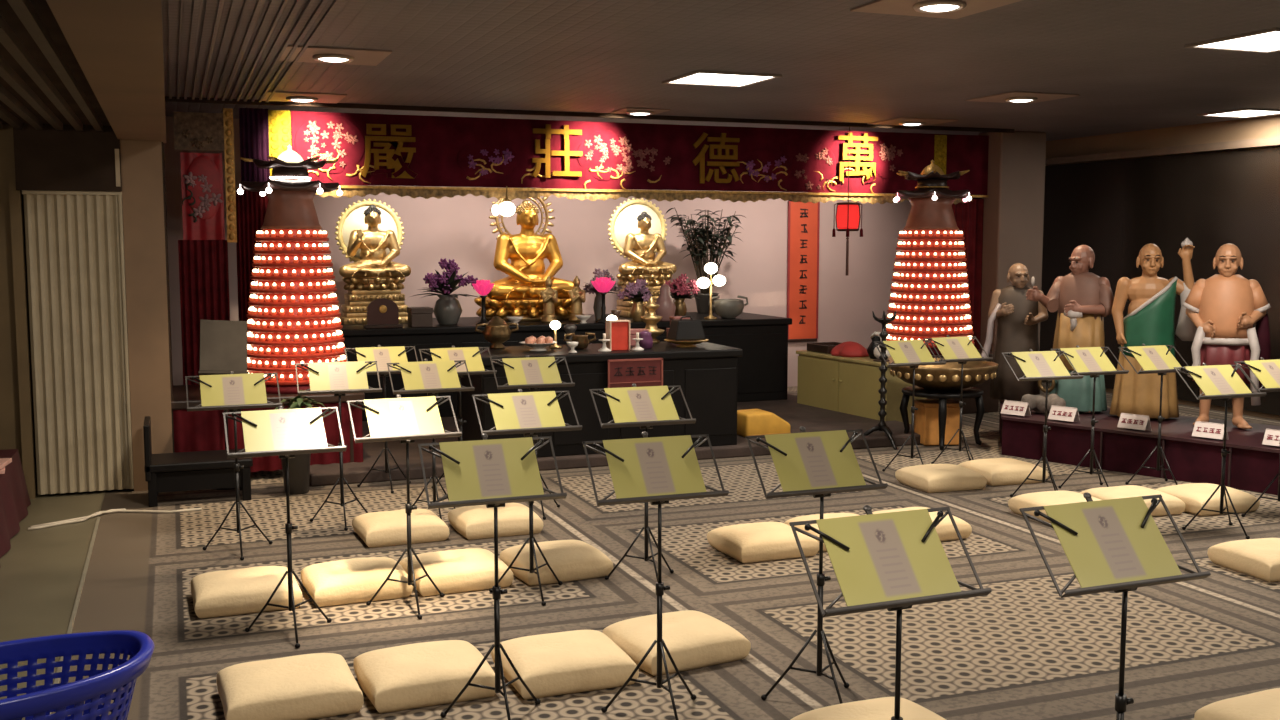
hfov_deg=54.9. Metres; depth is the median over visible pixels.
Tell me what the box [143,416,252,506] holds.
wooden bench
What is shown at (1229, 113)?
diffuser
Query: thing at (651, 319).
ornament
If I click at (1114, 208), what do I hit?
wall panel
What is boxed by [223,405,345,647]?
music stand
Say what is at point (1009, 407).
name card
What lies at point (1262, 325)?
drape
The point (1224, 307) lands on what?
statue
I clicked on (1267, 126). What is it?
wall
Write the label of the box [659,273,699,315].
flower arrangement
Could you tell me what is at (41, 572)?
floor
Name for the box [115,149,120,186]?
trim
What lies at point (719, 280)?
globe lamp
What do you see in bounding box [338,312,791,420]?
altar
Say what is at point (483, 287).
lamp
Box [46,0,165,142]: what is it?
ceiling beam
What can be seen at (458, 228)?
wall
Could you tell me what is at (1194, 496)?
cushion
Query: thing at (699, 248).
potted tree
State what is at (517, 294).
statue
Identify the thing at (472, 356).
music stand
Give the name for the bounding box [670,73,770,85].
diffuser
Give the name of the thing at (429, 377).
music stand
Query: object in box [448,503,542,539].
cushion
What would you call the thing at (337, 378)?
music stand
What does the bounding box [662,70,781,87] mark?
ceiling light panel
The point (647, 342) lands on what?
jar
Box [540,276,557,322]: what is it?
statuette
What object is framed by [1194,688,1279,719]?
cushion
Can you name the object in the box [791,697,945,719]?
cushion
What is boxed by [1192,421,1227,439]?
name card
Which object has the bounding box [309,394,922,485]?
step
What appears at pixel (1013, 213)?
column
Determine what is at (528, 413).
music stand
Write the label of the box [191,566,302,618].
cushion
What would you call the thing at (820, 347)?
tray
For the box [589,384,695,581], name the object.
music stand
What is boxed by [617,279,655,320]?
flower arrangement
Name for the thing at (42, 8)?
ceiling
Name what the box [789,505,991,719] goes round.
music stand
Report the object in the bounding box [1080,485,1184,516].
cushion
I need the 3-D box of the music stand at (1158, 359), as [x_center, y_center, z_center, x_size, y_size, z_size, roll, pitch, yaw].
[3.392,0.365,8.014,0.460,0.919,0.381,-2,6,-21]
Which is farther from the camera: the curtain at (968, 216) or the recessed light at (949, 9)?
the curtain at (968, 216)
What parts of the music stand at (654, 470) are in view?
leg, leg, leg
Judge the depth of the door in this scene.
7.68 m
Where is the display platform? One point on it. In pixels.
(1251, 465)
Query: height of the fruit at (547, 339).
0.064 m
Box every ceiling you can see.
[0,0,110,125]
[161,0,1279,140]
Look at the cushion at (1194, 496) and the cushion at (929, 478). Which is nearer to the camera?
the cushion at (1194, 496)
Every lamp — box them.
[472,280,493,323]
[492,186,514,215]
[549,321,561,348]
[591,277,614,322]
[606,315,616,319]
[697,263,725,319]
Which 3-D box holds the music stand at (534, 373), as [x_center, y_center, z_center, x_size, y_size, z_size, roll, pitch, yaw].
[-0.610,0.444,7.205,0.460,0.919,0.381,-2,6,-20]
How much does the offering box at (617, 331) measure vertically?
0.220 m
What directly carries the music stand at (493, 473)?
on the carpet
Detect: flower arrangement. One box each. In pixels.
[414,258,480,324]
[583,268,617,319]
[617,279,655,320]
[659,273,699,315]
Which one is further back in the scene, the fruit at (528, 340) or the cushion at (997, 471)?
the fruit at (528, 340)
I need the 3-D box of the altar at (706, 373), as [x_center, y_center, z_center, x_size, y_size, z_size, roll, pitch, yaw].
[-0.321,0.211,9.162,2.000,0.844,0.840,-2,6,-21]
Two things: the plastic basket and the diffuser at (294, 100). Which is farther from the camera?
the diffuser at (294, 100)
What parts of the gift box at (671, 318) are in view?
lid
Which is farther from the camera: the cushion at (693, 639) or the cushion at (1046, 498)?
the cushion at (1046, 498)
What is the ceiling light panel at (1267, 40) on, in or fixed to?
attached to the ceiling at (1128, 63)
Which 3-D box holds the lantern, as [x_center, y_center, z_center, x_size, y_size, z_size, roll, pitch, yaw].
[1.992,-1.530,11.788,0.332,1.440,0.292,-2,6,-21]
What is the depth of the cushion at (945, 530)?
6.59 m
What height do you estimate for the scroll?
1.550 m
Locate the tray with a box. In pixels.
[807,342,840,353]
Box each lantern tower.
[237,144,346,393]
[886,160,976,354]
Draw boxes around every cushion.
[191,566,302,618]
[217,653,363,719]
[301,557,412,606]
[352,509,449,547]
[354,640,495,712]
[399,548,513,596]
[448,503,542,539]
[491,630,638,699]
[500,540,612,585]
[603,610,750,675]
[707,522,818,563]
[784,513,858,551]
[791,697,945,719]
[866,507,971,541]
[895,464,986,492]
[958,458,1047,485]
[1008,491,1100,523]
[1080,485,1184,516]
[1156,483,1259,515]
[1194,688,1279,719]
[1207,538,1279,581]
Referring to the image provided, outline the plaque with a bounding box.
[607,358,662,387]
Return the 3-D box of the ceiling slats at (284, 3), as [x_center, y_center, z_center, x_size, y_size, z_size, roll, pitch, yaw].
[-2.007,-1.708,6.269,0.735,0.016,7.400,-2,6,-21]
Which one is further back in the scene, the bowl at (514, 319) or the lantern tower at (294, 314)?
the bowl at (514, 319)
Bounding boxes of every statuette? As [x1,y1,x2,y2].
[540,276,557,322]
[568,276,585,321]
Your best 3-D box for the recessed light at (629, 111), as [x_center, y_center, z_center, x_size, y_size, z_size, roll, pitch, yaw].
[0.001,-2.111,10.520,0.400,0.035,0.400,-2,6,-21]
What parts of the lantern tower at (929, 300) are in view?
rail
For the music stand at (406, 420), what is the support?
on the carpet
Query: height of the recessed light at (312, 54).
0.035 m
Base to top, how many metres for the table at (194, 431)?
0.560 m
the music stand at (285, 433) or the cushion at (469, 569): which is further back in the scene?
the cushion at (469, 569)
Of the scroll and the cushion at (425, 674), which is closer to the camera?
the cushion at (425, 674)
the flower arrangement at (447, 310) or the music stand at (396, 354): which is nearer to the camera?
the music stand at (396, 354)
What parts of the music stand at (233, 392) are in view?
leg, leg, leg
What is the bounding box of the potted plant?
[275,390,324,494]
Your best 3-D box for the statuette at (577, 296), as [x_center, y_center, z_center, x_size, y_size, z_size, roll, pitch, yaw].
[-0.574,-0.556,11.202,0.165,0.415,0.155,-2,6,-21]
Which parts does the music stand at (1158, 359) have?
leg, leg, leg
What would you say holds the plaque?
attached to the altar at (706, 373)
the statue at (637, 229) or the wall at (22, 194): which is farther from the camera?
the statue at (637, 229)
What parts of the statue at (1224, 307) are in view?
white sash, white sash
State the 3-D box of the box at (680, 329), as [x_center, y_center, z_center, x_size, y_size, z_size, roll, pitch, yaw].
[0.349,-0.244,9.298,0.245,0.179,0.196,-2,6,-21]
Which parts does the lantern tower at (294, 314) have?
eave bulb, eave bulb, rail, eave bulb, eave bulb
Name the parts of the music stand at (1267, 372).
leg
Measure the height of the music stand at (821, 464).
0.949 m
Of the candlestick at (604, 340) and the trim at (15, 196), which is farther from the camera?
the candlestick at (604, 340)
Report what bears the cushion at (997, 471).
on the carpet
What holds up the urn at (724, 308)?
on the altar at (762, 369)
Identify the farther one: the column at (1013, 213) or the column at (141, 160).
the column at (1013, 213)
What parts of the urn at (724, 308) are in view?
handle, handle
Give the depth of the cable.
7.17 m
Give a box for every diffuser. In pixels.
[293,99,312,101]
[319,58,347,61]
[631,113,648,114]
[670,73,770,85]
[920,5,958,11]
[1011,100,1031,101]
[1199,32,1279,50]
[1212,110,1279,116]
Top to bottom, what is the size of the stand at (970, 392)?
0.436 m
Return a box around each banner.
[173,108,236,384]
[239,108,988,203]
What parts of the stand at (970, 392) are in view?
leg, leg, leg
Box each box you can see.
[606,320,629,350]
[630,328,648,345]
[667,316,705,340]
[669,316,689,323]
[914,399,959,444]
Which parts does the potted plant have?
pot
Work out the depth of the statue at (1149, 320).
8.94 m
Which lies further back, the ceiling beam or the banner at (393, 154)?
the banner at (393, 154)
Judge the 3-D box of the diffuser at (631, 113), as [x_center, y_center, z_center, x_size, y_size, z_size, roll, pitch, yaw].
[0.001,-2.106,10.521,0.176,0.024,0.176,-2,6,-21]
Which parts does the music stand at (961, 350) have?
leg, leg, leg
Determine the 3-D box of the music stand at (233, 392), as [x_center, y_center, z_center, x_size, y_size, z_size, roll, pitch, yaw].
[-2.064,0.532,6.304,0.460,0.919,0.381,-2,6,-22]
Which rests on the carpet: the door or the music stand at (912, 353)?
the music stand at (912, 353)
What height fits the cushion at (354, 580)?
0.127 m
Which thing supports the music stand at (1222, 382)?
on the carpet
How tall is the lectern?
1.088 m
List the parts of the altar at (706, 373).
handle, incense burner, handle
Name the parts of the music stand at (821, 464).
leg, leg, leg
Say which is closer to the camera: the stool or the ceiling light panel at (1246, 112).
the stool
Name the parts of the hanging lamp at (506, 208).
glass globe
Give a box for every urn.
[655,284,675,321]
[708,295,747,318]
[867,336,880,358]
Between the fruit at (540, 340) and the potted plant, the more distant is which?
the fruit at (540, 340)
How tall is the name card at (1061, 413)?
0.107 m
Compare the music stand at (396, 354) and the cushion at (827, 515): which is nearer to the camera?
the cushion at (827, 515)
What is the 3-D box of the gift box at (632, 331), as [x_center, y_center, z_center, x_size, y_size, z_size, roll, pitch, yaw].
[-0.029,-0.175,9.429,0.158,0.121,0.126,-2,6,-21]
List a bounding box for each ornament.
[640,296,664,343]
[870,331,890,361]
[1021,394,1065,412]
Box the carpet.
[51,382,1279,719]
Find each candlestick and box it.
[598,333,610,351]
[631,332,643,350]
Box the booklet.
[0,458,11,469]
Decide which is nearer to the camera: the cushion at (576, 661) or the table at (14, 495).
the cushion at (576, 661)
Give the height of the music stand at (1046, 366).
0.919 m
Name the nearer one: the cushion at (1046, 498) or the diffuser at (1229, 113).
the cushion at (1046, 498)
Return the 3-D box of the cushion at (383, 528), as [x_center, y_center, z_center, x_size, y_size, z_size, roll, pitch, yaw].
[-1.298,0.895,6.664,0.448,0.127,0.410,-2,6,-23]
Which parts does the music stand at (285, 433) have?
leg, leg, leg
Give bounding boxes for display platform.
[999,401,1279,494]
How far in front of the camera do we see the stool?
9.53 m
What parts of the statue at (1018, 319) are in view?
grey sash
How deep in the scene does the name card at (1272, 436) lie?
7.83 m
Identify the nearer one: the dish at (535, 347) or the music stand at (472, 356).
the music stand at (472, 356)
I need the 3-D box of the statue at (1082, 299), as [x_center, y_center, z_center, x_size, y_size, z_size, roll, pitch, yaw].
[3.274,-0.241,9.400,0.652,1.269,0.379,2,6,16]
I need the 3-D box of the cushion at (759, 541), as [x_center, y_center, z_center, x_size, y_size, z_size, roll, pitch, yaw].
[0.630,0.924,6.349,0.451,0.130,0.413,-2,6,-22]
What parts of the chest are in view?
lid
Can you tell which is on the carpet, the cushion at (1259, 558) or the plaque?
the cushion at (1259, 558)
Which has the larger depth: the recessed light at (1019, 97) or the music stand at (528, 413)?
the recessed light at (1019, 97)
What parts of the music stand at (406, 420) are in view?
leg, leg, leg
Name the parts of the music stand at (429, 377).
leg, leg, leg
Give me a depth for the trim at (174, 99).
10.63 m
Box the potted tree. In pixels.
[666,208,745,312]
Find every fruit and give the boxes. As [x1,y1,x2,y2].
[525,337,533,343]
[536,337,544,343]
[545,337,552,343]
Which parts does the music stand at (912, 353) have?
leg, leg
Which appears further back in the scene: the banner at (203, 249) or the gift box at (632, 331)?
the banner at (203, 249)
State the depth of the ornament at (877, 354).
10.47 m
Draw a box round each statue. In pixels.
[335,199,410,324]
[474,197,573,320]
[608,198,676,317]
[981,263,1047,402]
[1026,245,1113,412]
[1109,238,1196,418]
[1182,243,1270,429]
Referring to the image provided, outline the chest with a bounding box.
[407,307,432,326]
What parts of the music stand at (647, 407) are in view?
leg, leg, leg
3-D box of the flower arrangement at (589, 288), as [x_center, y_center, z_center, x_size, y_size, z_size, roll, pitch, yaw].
[-0.369,-0.606,11.399,0.388,0.477,0.296,-2,6,-21]
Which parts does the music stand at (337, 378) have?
leg, leg, leg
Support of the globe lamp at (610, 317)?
on the altar at (706, 373)
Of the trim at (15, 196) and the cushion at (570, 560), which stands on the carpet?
the cushion at (570, 560)
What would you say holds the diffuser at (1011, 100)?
attached to the recessed light at (1019, 97)
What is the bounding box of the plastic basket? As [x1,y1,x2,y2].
[0,630,153,719]
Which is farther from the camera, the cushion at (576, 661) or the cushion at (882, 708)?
the cushion at (576, 661)
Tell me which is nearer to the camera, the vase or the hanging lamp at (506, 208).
the vase
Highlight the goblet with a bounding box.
[564,324,576,345]
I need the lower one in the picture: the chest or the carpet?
the carpet
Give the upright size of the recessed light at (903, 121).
0.035 m
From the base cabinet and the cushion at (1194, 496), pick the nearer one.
the cushion at (1194, 496)
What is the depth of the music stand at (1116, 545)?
3.10 m
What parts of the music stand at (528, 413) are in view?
leg, leg, leg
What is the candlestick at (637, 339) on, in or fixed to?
on the altar at (706, 373)
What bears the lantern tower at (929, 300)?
on the table at (990, 405)
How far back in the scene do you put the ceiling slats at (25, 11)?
5.20 m
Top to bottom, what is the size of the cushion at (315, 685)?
0.127 m
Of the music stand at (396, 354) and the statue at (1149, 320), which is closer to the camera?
the music stand at (396, 354)
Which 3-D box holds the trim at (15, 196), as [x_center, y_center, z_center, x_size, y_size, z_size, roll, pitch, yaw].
[-3.809,-0.113,7.606,0.060,1.950,0.120,-2,6,-21]
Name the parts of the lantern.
frame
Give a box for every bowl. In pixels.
[507,316,522,324]
[575,315,591,322]
[888,358,998,390]
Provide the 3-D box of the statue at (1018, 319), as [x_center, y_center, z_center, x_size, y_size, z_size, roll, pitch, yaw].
[2.994,-0.214,9.886,0.512,1.120,0.403,-5,7,-41]
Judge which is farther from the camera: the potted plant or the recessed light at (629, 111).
the recessed light at (629, 111)
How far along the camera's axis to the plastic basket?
3.91 m
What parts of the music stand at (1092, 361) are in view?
leg, leg, leg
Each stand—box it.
[185,371,281,559]
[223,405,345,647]
[295,359,381,530]
[344,345,417,492]
[347,394,461,618]
[387,359,474,519]
[418,433,566,719]
[419,345,496,488]
[472,389,581,605]
[490,355,574,519]
[582,431,728,719]
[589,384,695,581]
[746,426,887,703]
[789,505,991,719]
[861,311,896,449]
[874,338,945,471]
[900,386,984,450]
[923,335,992,463]
[1001,349,1083,496]
[1019,492,1210,719]
[1050,345,1128,487]
[1118,344,1188,484]
[1174,363,1265,538]
[1234,357,1279,516]
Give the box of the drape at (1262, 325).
[1255,312,1270,387]
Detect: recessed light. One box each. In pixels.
[260,91,346,103]
[279,45,391,65]
[610,107,669,115]
[850,0,1021,18]
[867,117,957,125]
[965,91,1078,103]
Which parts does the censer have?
handle, handle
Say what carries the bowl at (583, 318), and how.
on the altar at (762, 369)
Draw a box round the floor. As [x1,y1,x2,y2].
[0,490,105,719]
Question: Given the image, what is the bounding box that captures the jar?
[639,330,652,348]
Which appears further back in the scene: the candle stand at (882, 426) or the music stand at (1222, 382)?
the candle stand at (882, 426)
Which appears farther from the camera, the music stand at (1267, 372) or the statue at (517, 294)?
the statue at (517, 294)
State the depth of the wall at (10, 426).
7.57 m
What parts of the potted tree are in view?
pot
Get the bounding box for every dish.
[519,341,556,350]
[664,339,707,346]
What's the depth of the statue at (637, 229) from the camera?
11.91 m
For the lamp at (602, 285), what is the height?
0.410 m
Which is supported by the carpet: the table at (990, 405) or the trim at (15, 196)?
the table at (990, 405)
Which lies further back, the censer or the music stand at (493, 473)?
the censer
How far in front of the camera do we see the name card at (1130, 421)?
8.51 m
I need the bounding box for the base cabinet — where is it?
[796,350,926,423]
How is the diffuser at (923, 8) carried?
attached to the recessed light at (949, 9)
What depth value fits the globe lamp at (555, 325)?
9.12 m
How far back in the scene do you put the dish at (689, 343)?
9.24 m
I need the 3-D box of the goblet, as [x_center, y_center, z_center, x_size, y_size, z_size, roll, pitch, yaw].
[-0.530,-0.189,9.366,0.100,0.160,0.100,-2,6,-21]
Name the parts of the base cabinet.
door, door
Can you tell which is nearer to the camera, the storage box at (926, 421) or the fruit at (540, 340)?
the fruit at (540, 340)
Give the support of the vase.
on the altar at (706, 373)
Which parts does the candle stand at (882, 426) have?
leg, crown, leg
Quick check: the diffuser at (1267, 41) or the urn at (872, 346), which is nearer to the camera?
the diffuser at (1267, 41)
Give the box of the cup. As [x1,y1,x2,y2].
[567,342,577,352]
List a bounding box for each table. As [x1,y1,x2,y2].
[0,449,30,567]
[171,384,364,471]
[866,348,998,413]
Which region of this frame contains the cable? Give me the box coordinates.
[28,508,201,529]
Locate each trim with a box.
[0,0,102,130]
[9,182,36,498]
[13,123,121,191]
[50,517,99,713]
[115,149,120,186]
[165,96,1013,132]
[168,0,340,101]
[1045,137,1279,165]
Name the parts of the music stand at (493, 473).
leg, leg, leg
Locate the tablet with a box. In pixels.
[363,298,402,328]
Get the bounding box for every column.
[120,140,172,490]
[978,131,1045,350]
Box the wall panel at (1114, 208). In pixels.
[1039,146,1279,415]
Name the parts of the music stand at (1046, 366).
leg, leg, leg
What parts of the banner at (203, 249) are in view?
flower panel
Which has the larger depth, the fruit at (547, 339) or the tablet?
the tablet
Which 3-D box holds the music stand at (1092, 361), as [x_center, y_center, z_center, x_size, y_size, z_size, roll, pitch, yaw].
[2.907,0.378,7.884,0.460,0.919,0.381,-2,6,-20]
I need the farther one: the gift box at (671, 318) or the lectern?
the gift box at (671, 318)
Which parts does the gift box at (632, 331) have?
lid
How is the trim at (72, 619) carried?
on the floor
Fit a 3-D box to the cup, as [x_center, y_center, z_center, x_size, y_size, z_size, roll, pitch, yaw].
[-0.481,-0.090,8.793,0.084,0.075,0.084,-2,6,-21]
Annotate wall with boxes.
[0,124,22,467]
[22,194,133,494]
[161,142,174,452]
[164,116,910,386]
[1046,115,1279,419]
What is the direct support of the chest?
on the altar at (762, 369)
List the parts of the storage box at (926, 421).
lid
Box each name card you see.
[1001,400,1030,415]
[1048,405,1079,421]
[1117,413,1150,429]
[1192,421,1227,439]
[1262,429,1279,445]
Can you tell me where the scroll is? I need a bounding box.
[787,200,819,341]
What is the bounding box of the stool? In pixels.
[737,409,790,436]
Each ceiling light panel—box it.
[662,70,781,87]
[1185,27,1279,52]
[1197,108,1279,117]
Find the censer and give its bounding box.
[475,316,518,348]
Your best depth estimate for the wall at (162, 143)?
7.97 m
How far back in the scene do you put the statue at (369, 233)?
10.96 m
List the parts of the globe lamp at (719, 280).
glass globe, glass globe, glass globe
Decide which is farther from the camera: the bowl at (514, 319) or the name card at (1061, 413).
the bowl at (514, 319)
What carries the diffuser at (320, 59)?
attached to the recessed light at (312, 54)
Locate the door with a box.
[22,190,133,494]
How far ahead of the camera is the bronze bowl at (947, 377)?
9.34 m
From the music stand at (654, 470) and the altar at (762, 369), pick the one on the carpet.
the music stand at (654, 470)
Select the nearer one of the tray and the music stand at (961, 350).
the music stand at (961, 350)
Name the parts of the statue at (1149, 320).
green sash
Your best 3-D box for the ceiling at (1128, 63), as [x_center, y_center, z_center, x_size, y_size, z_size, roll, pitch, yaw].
[2.457,-1.785,6.459,9.320,0.100,13.600,-2,6,-21]
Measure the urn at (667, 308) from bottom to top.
0.340 m
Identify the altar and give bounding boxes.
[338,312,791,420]
[457,332,742,457]
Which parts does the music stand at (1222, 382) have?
leg, leg, leg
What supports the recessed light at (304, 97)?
in the ceiling at (1128, 63)
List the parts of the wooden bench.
leg, seat, leg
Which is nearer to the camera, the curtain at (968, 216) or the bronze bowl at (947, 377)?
the bronze bowl at (947, 377)
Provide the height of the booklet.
0.022 m
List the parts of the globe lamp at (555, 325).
glass globe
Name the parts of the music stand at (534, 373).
leg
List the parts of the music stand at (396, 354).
leg, leg, leg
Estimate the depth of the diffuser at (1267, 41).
6.87 m
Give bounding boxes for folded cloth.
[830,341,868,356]
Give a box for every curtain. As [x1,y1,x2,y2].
[235,189,268,332]
[952,199,983,349]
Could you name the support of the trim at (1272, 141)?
attached to the wall at (1267, 126)
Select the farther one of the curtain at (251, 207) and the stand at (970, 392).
the curtain at (251, 207)
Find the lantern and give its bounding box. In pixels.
[832,127,862,275]
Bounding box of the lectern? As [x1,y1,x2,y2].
[198,320,247,489]

